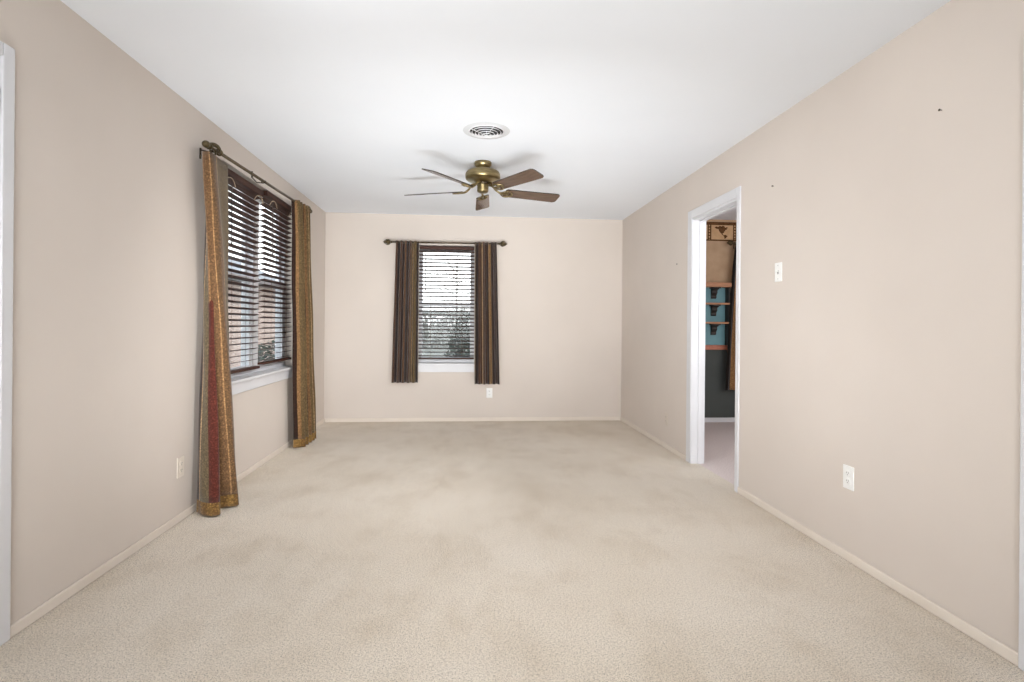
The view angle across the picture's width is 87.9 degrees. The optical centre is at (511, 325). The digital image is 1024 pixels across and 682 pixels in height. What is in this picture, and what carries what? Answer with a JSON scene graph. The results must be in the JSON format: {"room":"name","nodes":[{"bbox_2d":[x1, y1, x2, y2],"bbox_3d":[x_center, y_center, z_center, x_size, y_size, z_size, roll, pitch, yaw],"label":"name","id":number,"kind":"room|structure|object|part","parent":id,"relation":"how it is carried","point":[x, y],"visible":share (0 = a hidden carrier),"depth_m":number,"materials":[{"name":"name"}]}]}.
{"room":"empty living room","nodes":[
{"label":"empty living room","id":0,"kind":"room"},
{"bbox_2d":[0,0,325,624],"bbox_3d":[-1.835,-0.088,1.387,0.140,2.440,9.879,0,0,-5],"label":"wall","id":1,"kind":"structure","parent":0,"point":[110,217],"depth_m":2.41,"materials":[{"name":"beige paint"}]},
{"bbox_2d":[0,41,14,645],"bbox_3d":[-1.833,0.069,1.438,0.156,2.125,0.940,0,0,-5],"label":"door frame","id":2,"kind":"structure","parent":1,"relation":"in","point":[7,53],"depth_m":1.88,"materials":[{"name":"white paint"}]},
{"bbox_2d":[10,418,324,637],"bbox_3d":[-1.763,1.110,1.324,0.013,0.046,9.739,0,0,-5],"label":"baseboard","id":3,"kind":"structure","parent":1,"relation":"attached to","point":[31,617],"depth_m":2.44,"materials":[{"name":"paint"}]},
{"bbox_2d":[177,456,183,478],"bbox_3d":[-1.913,0.819,3.070,0.010,0.116,0.072,0,0,-5],"label":"wall outlet","id":4,"kind":"object","parent":1,"relation":"attached to","point":[180,461],"visible":1,"depth_m":3.06,"materials":[{"name":"beige plastic"}]},
{"bbox_2d":[199,140,312,212],"bbox_3d":[-1.938,-1.097,4.213,0.130,0.149,2.173,0,0,-5],"label":"curtain rod","id":5,"kind":"object","parent":1,"relation":"attached to","point":[206,144],"visible":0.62,"depth_m":3.46,"materials":[{"name":"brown metal"}]},
{"bbox_2d":[196,151,238,515],"bbox_3d":[-1.795,0.046,3.270,0.193,2.149,0.295,0,0,8],"label":"window curtain","id":6,"kind":"object","parent":5,"relation":"hanging from","point":[217,488],"visible":1,"depth_m":3.20,"materials":[{"name":"brown fabric"}]},
{"bbox_2d":[291,200,315,447],"bbox_3d":[-1.963,-0.004,5.028,0.134,2.246,0.524,0,0,-5],"label":"window curtain","id":7,"kind":"object","parent":5,"relation":"hanging from","point":[303,378],"visible":1,"depth_m":4.87,"materials":[{"name":"brown fabric"}]},
{"bbox_2d":[228,184,291,394],"bbox_3d":[-2.067,-0.312,4.298,0.197,1.603,1.630,0,0,-5],"label":"window","id":8,"kind":"structure","parent":1,"relation":"in","point":[270,375],"depth_m":4.27,"materials":[{"name":"white paint"}]},
{"bbox_3d":[-2.099,-0.714,3.914,0.028,0.739,0.660,0,0,-5],"label":"sash","id":9,"kind":"part","parent":8,"relation":"part of","materials":[{"name":"white paint"}]},
{"bbox_3d":[-2.070,-0.015,3.917,0.028,0.739,0.660,0,0,-5],"label":"sash","id":10,"kind":"part","parent":8,"relation":"part of","materials":[{"name":"white paint"}]},
{"bbox_2d":[228,168,263,373],"bbox_3d":[-1.996,-0.364,3.910,0.085,1.420,0.708,0,0,-5],"label":"blind","id":11,"kind":"object","parent":8,"relation":"attached to","point":[235,180],"visible":0.69,"depth_m":3.96,"materials":[{"name":"brown wood"}]},
{"bbox_3d":[-1.994,-0.359,3.725,0.057,1.370,0.002,0,0,-5],"label":"ladder cord","id":12,"kind":"part","parent":11,"relation":"part of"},
{"bbox_3d":[-2.016,0.335,3.916,0.052,0.020,0.685,0,0,-5],"label":"rail","id":13,"kind":"part","parent":11,"relation":"part of","materials":[{"name":"brown wood"}]},
{"bbox_3d":[-2.027,-0.360,4.107,0.057,1.370,0.002,0,0,-5],"label":"ladder cord","id":14,"kind":"part","parent":11,"relation":"part of","materials":[{"name":"white fabric"}]},
{"bbox_3d":[-2.034,0.395,4.302,0.117,0.024,1.630,0,0,-5],"label":"sill","id":15,"kind":"part","parent":8,"relation":"part of","materials":[{"name":"white paint"}]},
{"bbox_3d":[-2.165,-0.714,4.671,0.028,0.739,0.660,0,0,-5],"label":"sash","id":16,"kind":"part","parent":8,"relation":"part of","materials":[{"name":"white paint"}]},
{"bbox_3d":[-2.135,-0.015,4.674,0.028,0.739,0.660,0,0,-5],"label":"sash","id":17,"kind":"part","parent":8,"relation":"part of","materials":[{"name":"white paint"}]},
{"bbox_2d":[258,190,291,364],"bbox_3d":[-2.062,-0.390,4.683,0.085,1.427,0.693,0,0,-5],"label":"blind","id":18,"kind":"object","parent":8,"relation":"attached to","point":[269,198],"visible":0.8,"depth_m":4.63,"materials":[{"name":"brown wood"}]},
{"bbox_3d":[-2.060,-0.385,4.490,0.057,1.377,0.002,0,0,-5],"label":"ladder cord","id":19,"kind":"part","parent":18,"relation":"part of","materials":[{"name":"white fabric"}]},
{"bbox_3d":[-2.082,0.314,4.681,0.052,0.020,0.685,0,0,-5],"label":"rail","id":20,"kind":"part","parent":18,"relation":"part of","materials":[{"name":"brown wood"}]},
{"bbox_3d":[-2.092,-0.385,4.872,0.057,1.377,0.002,0,0,-5],"label":"ladder cord","id":21,"kind":"part","parent":18,"relation":"part of","materials":[{"name":"brown fabric"}]},
{"bbox_2d":[324,212,622,417],"bbox_3d":[-0.425,-0.076,6.396,3.529,2.440,0.140,0,0,-5],"label":"wall","id":22,"kind":"structure","parent":0,"point":[560,279],"depth_m":6.36,"materials":[{"name":"beige paint"}]},
{"bbox_2d":[383,239,506,246],"bbox_3d":[-0.775,-0.949,6.235,1.447,0.099,0.122,0,0,-5],"label":"curtain rod","id":23,"kind":"object","parent":22,"relation":"attached to","point":[387,241],"visible":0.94,"depth_m":6.20,"materials":[{"name":"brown metal"}]},
{"bbox_2d":[391,240,418,382],"bbox_3d":[-1.233,-0.154,6.159,0.305,1.642,0.103,0,0,-5],"label":"window curtain","id":24,"kind":"object","parent":23,"relation":"hanging from","point":[406,292],"visible":1,"depth_m":6.15,"materials":[{"name":"brown fabric"}]},
{"bbox_2d":[474,242,499,384],"bbox_3d":[-0.294,-0.139,6.232,0.307,1.663,0.093,0,0,-9],"label":"window curtain","id":25,"kind":"object","parent":23,"relation":"hanging from","point":[486,318],"visible":1,"depth_m":6.23,"materials":[{"name":"brown fabric"}]},
{"bbox_2d":[418,246,473,371],"bbox_3d":[-0.785,-0.194,6.348,0.852,1.500,0.197,0,0,-5],"label":"window","id":26,"kind":"structure","parent":22,"relation":"in","point":[424,365],"depth_m":6.34,"materials":[{"name":"white paint"}]},
{"bbox_2d":[418,246,473,358],"bbox_3d":[-0.780,-0.263,6.311,0.672,1.337,0.085,0,0,-5],"label":"blind","id":27,"kind":"object","parent":26,"relation":"attached to","point":[464,249],"visible":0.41,"depth_m":6.32,"materials":[{"name":"brown wood"}]},
{"bbox_3d":[-0.967,-0.259,6.309,0.002,1.287,0.057,0,0,-5],"label":"ladder cord","id":28,"kind":"part","parent":27,"relation":"part of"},
{"bbox_3d":[-0.787,0.396,6.325,0.664,0.020,0.052,0,0,-5],"label":"rail","id":29,"kind":"part","parent":27,"relation":"part of","materials":[{"name":"brown wood"}]},
{"bbox_3d":[-0.787,0.461,6.309,0.852,0.024,0.117,0,0,-5],"label":"sill","id":30,"kind":"part","parent":26,"relation":"part of","materials":[{"name":"white paint"}]},
{"bbox_3d":[-0.790,0.077,6.381,0.642,0.688,0.028,0,0,-5],"label":"sash","id":31,"kind":"part","parent":26,"relation":"part of","materials":[{"name":"white paint"}]},
{"bbox_3d":[-0.788,-0.570,6.417,0.642,0.688,0.028,0,0,-5],"label":"sash","id":32,"kind":"part","parent":26,"relation":"part of","materials":[{"name":"white paint"}]},
{"bbox_2d":[325,417,619,421],"bbox_3d":[-0.429,1.121,6.320,3.503,0.046,0.013,0,0,-5],"label":"baseboard","id":33,"kind":"structure","parent":22,"relation":"attached to","point":[466,418],"depth_m":6.31,"materials":[{"name":"paint"}]},
{"bbox_2d":[486,388,491,397],"bbox_3d":[-0.269,0.808,6.335,0.072,0.116,0.010,0,0,-5],"label":"wall outlet","id":34,"kind":"object","parent":22,"relation":"attached to","point":[488,390],"visible":1,"depth_m":6.33,"materials":[{"name":"white plastic"}]},
{"bbox_2d":[61,0,950,219],"bbox_3d":[1.589,-1.339,1.611,6.980,0.120,10.019,0,0,-5],"label":"ceiling","id":35,"kind":"structure","parent":0,"point":[615,103],"depth_m":2.81,"materials":[{"name":"white paint"}]},
{"bbox_2d":[404,160,559,210],"bbox_3d":[-0.231,-1.168,4.276,1.282,0.252,1.234,0,0,-5],"label":"ceiling fan","id":36,"kind":"object","parent":35,"relation":"hanging from","point":[481,175],"visible":1,"depth_m":4.17,"materials":[{"name":"brown wood"}]},
{"bbox_3d":[-0.642,-1.074,4.336,0.477,0.007,0.130,0,16,15],"label":"blade","id":37,"kind":"part","parent":36,"relation":"part of","materials":[{"name":"wood"}]},
{"bbox_3d":[-0.461,-1.072,3.873,0.130,0.007,0.477,20,10,31],"label":"blade","id":38,"kind":"part","parent":36,"relation":"part of","materials":[{"name":"brown wood"}]},
{"bbox_3d":[-0.383,-1.093,4.261,0.208,0.080,0.094,0,16,15],"label":"blade arm","id":39,"kind":"part","parent":36,"relation":"part of","materials":[{"name":"gold metal"}]},
{"bbox_3d":[-0.308,-1.092,4.096,0.094,0.080,0.208,20,10,31],"label":"blade arm","id":40,"kind":"part","parent":36,"relation":"part of","materials":[{"name":"gold metal"}]},
{"bbox_3d":[-0.250,-1.092,4.383,0.094,0.080,0.208,-16,1,-3],"label":"blade arm","id":41,"kind":"part","parent":36,"relation":"part of","materials":[{"name":"gold metal"}]},
{"bbox_3d":[-0.258,-1.071,4.653,0.130,0.007,0.477,-16,1,-3],"label":"blade","id":42,"kind":"part","parent":36,"relation":"part of","materials":[{"name":"brown wood"}]},
{"bbox_3d":[-0.129,-1.091,4.116,0.094,0.080,0.208,21,-13,-38],"label":"blade arm","id":43,"kind":"part","parent":36,"relation":"part of","materials":[{"name":"gold metal"}]},
{"bbox_3d":[-0.092,-1.091,4.294,0.208,0.080,0.094,0,-16,-21],"label":"blade arm","id":44,"kind":"part","parent":36,"relation":"part of","materials":[{"name":"gold metal"}]},
{"bbox_3d":[0.036,-1.068,3.903,0.130,0.007,0.477,21,-13,-38],"label":"blade","id":45,"kind":"part","parent":36,"relation":"part of","materials":[{"name":"brown wood"}]},
{"bbox_3d":[0.162,-1.067,4.385,0.477,0.007,0.130,1,-17,-21],"label":"blade","id":46,"kind":"part","parent":36,"relation":"part of","materials":[{"name":"brown wood"}]},
{"bbox_2d":[463,122,509,138],"bbox_3d":[-0.170,-1.275,3.543,0.312,0.037,0.312,0,0,-5],"label":"ceiling vent","id":47,"kind":"object","parent":35,"relation":"in","point":[481,130],"visible":1,"depth_m":3.51,"materials":[{"name":"white metal"}]},
{"bbox_2d":[0,420,1023,681],"bbox_3d":[1.567,1.221,1.611,6.980,0.120,10.019,0,0,-5],"label":"floor","id":48,"kind":"structure","parent":0,"point":[452,551],"depth_m":2.34,"materials":[{"name":"beige carpet"}]},
{"bbox_2d":[705,219,736,417],"bbox_3d":[3.049,-0.046,6.526,3.206,2.440,0.140,0,0,-5],"label":"wall","id":49,"kind":"structure","parent":0,"point":[719,402],"depth_m":6.41,"materials":[{"name":"grey paint"}]},
{"bbox_2d":[705,345,727,349],"bbox_3d":[2.142,0.266,6.366,1.376,0.056,0.022,0,0,-5],"label":"trim","id":50,"kind":"structure","parent":49,"relation":"attached to","point":[707,347],"depth_m":6.38,"materials":[{"name":"brown wood"}]},
{"bbox_2d":[705,282,731,344],"bbox_3d":[2.241,-0.134,6.320,0.707,0.742,0.129,0,0,-5],"label":"wall shelf","id":51,"kind":"object","parent":49,"relation":"attached to","point":[717,293],"visible":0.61,"depth_m":6.38,"materials":[{"name":"teal paint"}]},
{"bbox_3d":[2.224,-0.108,6.378,0.685,0.690,0.011,0,0,-5],"label":"panel","id":52,"kind":"part","parent":51,"relation":"part of","materials":[{"name":"teal paint"}]},
{"bbox_3d":[2.580,-0.105,6.364,0.022,0.690,0.099,0,0,-5],"label":"panel","id":53,"kind":"part","parent":51,"relation":"part of","materials":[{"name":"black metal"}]},
{"bbox_2d":[705,417,734,421],"bbox_3d":[3.045,1.146,6.449,3.206,0.055,0.014,0,0,-5],"label":"baseboard","id":54,"kind":"structure","parent":49,"relation":"attached to","point":[732,419],"depth_m":6.40,"materials":[{"name":"white paint"}]},
{"bbox_2d":[706,222,736,240],"bbox_3d":[3.064,-1.123,6.455,3.206,0.229,0.003,0,0,-5],"label":"trim","id":55,"kind":"structure","parent":49,"relation":"attached to","point":[715,231],"depth_m":6.41,"materials":[{"name":"paper"}]},
{"bbox_2d":[727,240,735,248],"bbox_3d":[3.257,-0.962,6.415,1.416,0.091,0.118,0,0,-5],"label":"curtain rod","id":56,"kind":"object","parent":49,"relation":"attached to","point":[730,242],"visible":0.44,"depth_m":6.32,"materials":[{"name":"grey metal"}]},
{"bbox_2d":[725,245,735,389],"bbox_3d":[2.750,-0.111,6.323,0.440,1.764,0.065,0,0,-5],"label":"window curtain","id":57,"kind":"object","parent":56,"relation":"hanging from","point":[730,364],"visible":0.23,"depth_m":6.30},
{"bbox_2d":[621,0,1023,651],"bbox_3d":[1.803,-0.057,1.700,0.105,2.440,9.879,0,0,-5],"label":"wall","id":58,"kind":"structure","parent":0,"point":[886,347],"depth_m":2.40,"materials":[{"name":"beige paint"}]},
{"bbox_2d":[686,186,740,492],"bbox_3d":[1.594,0.099,4.101,0.127,2.125,0.894,0,0,-5],"label":"door frame","id":59,"kind":"structure","parent":58,"relation":"in","point":[696,261],"depth_m":4.45,"materials":[{"name":"white paint"}]},
{"bbox_2d":[775,262,781,281],"bbox_3d":[1.613,-0.321,3.227,0.016,0.116,0.072,0,0,-5],"label":"light switch","id":60,"kind":"object","parent":58,"relation":"attached to","point":[778,266],"visible":1,"depth_m":3.22,"materials":[{"name":"white plastic"}]},
{"bbox_2d":[620,417,1017,665],"bbox_3d":[1.740,1.140,1.619,0.013,0.046,9.726,0,0,-5],"label":"baseboard","id":61,"kind":"structure","parent":58,"relation":"attached to","point":[996,646],"depth_m":2.37,"materials":[{"name":"paint"}]},
{"bbox_2d":[843,464,853,490],"bbox_3d":[1.659,0.752,2.623,0.010,0.116,0.072,0,0,-5],"label":"wall outlet","id":62,"kind":"object","parent":58,"relation":"attached to","point":[848,471],"visible":1,"depth_m":2.62,"materials":[{"name":"white plastic"}]},
{"bbox_2d":[845,470,849,476],"bbox_3d":[1.657,0.733,2.622,0.003,0.034,0.034,0,0,-5],"label":"receptacle","id":63,"kind":"object","parent":62,"relation":"attached to","point":[847,472],"depth_m":2.62,"materials":[{"name":"white plastic"}]},
{"bbox_2d":[845,478,849,484],"bbox_3d":[1.656,0.771,2.622,0.003,0.034,0.034,0,0,-5],"label":"receptacle","id":64,"kind":"object","parent":62,"relation":"attached to","point":[847,480],"depth_m":2.62,"materials":[{"name":"white plastic"}]},
{"bbox_2d":[1018,57,1023,670],"bbox_3d":[1.803,0.092,1.324,0.076,2.142,0.968,0,0,-5],"label":"door frame","id":65,"kind":"structure","parent":58,"relation":"in","point":[1021,523],"depth_m":1.79,"materials":[{"name":"white paint"}]},
{"label":"outside","id":66,"kind":"structure","parent":0,"visible":0},
{"bbox_2d":[422,327,469,356],"bbox_3d":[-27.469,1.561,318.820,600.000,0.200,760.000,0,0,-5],"label":"ground","id":67,"kind":"structure","parent":66,"point":[423,350],"depth_m":35.88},
{"bbox_2d":[228,259,274,367],"bbox_3d":[-10.889,-0.696,14.619,8.800,4.600,6.800,0,0,-5],"label":"neighbor house","id":68,"kind":"structure","parent":67,"relation":"on","point":[260,309],"depth_m":14.37,"materials":[{"name":"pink brick"}]},
{"bbox_2d":[258,340,274,361],"bbox_3d":[-5.379,0.984,12.182,1.445,1.347,1.419,0,0,-5],"label":"shrub","id":69,"kind":"object","parent":67,"relation":"on","point":[260,352],"visible":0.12,"depth_m":12.02,"materials":[{"name":"green plant"}]},
{"bbox_2d":[422,310,469,347],"bbox_3d":[-4.258,0.324,37.774,18.258,2.837,1.280,0,0,-5],"label":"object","id":70,"kind":"object","parent":67,"relation":"on","point":[454,313],"visible":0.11,"depth_m":37.27,"materials":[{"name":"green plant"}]},
{"bbox_2d":[432,253,469,320],"bbox_3d":[-4.994,-2.763,49.935,5.411,8.843,5.298,0,0,-5],"label":"bare tree","id":71,"kind":"object","parent":67,"relation":"on","point":[462,309],"visible":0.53,"depth_m":49.66,"materials":[{"name":"grey plant"}]},
{"bbox_2d":[444,313,469,356],"bbox_3d":[-0.714,0.747,8.580,0.780,1.894,0.779,0,0,-5],"label":"shrub","id":72,"kind":"object","parent":67,"relation":"on","point":[459,320],"visible":0.11,"depth_m":8.46,"materials":[{"name":"green plant"}]}
]}

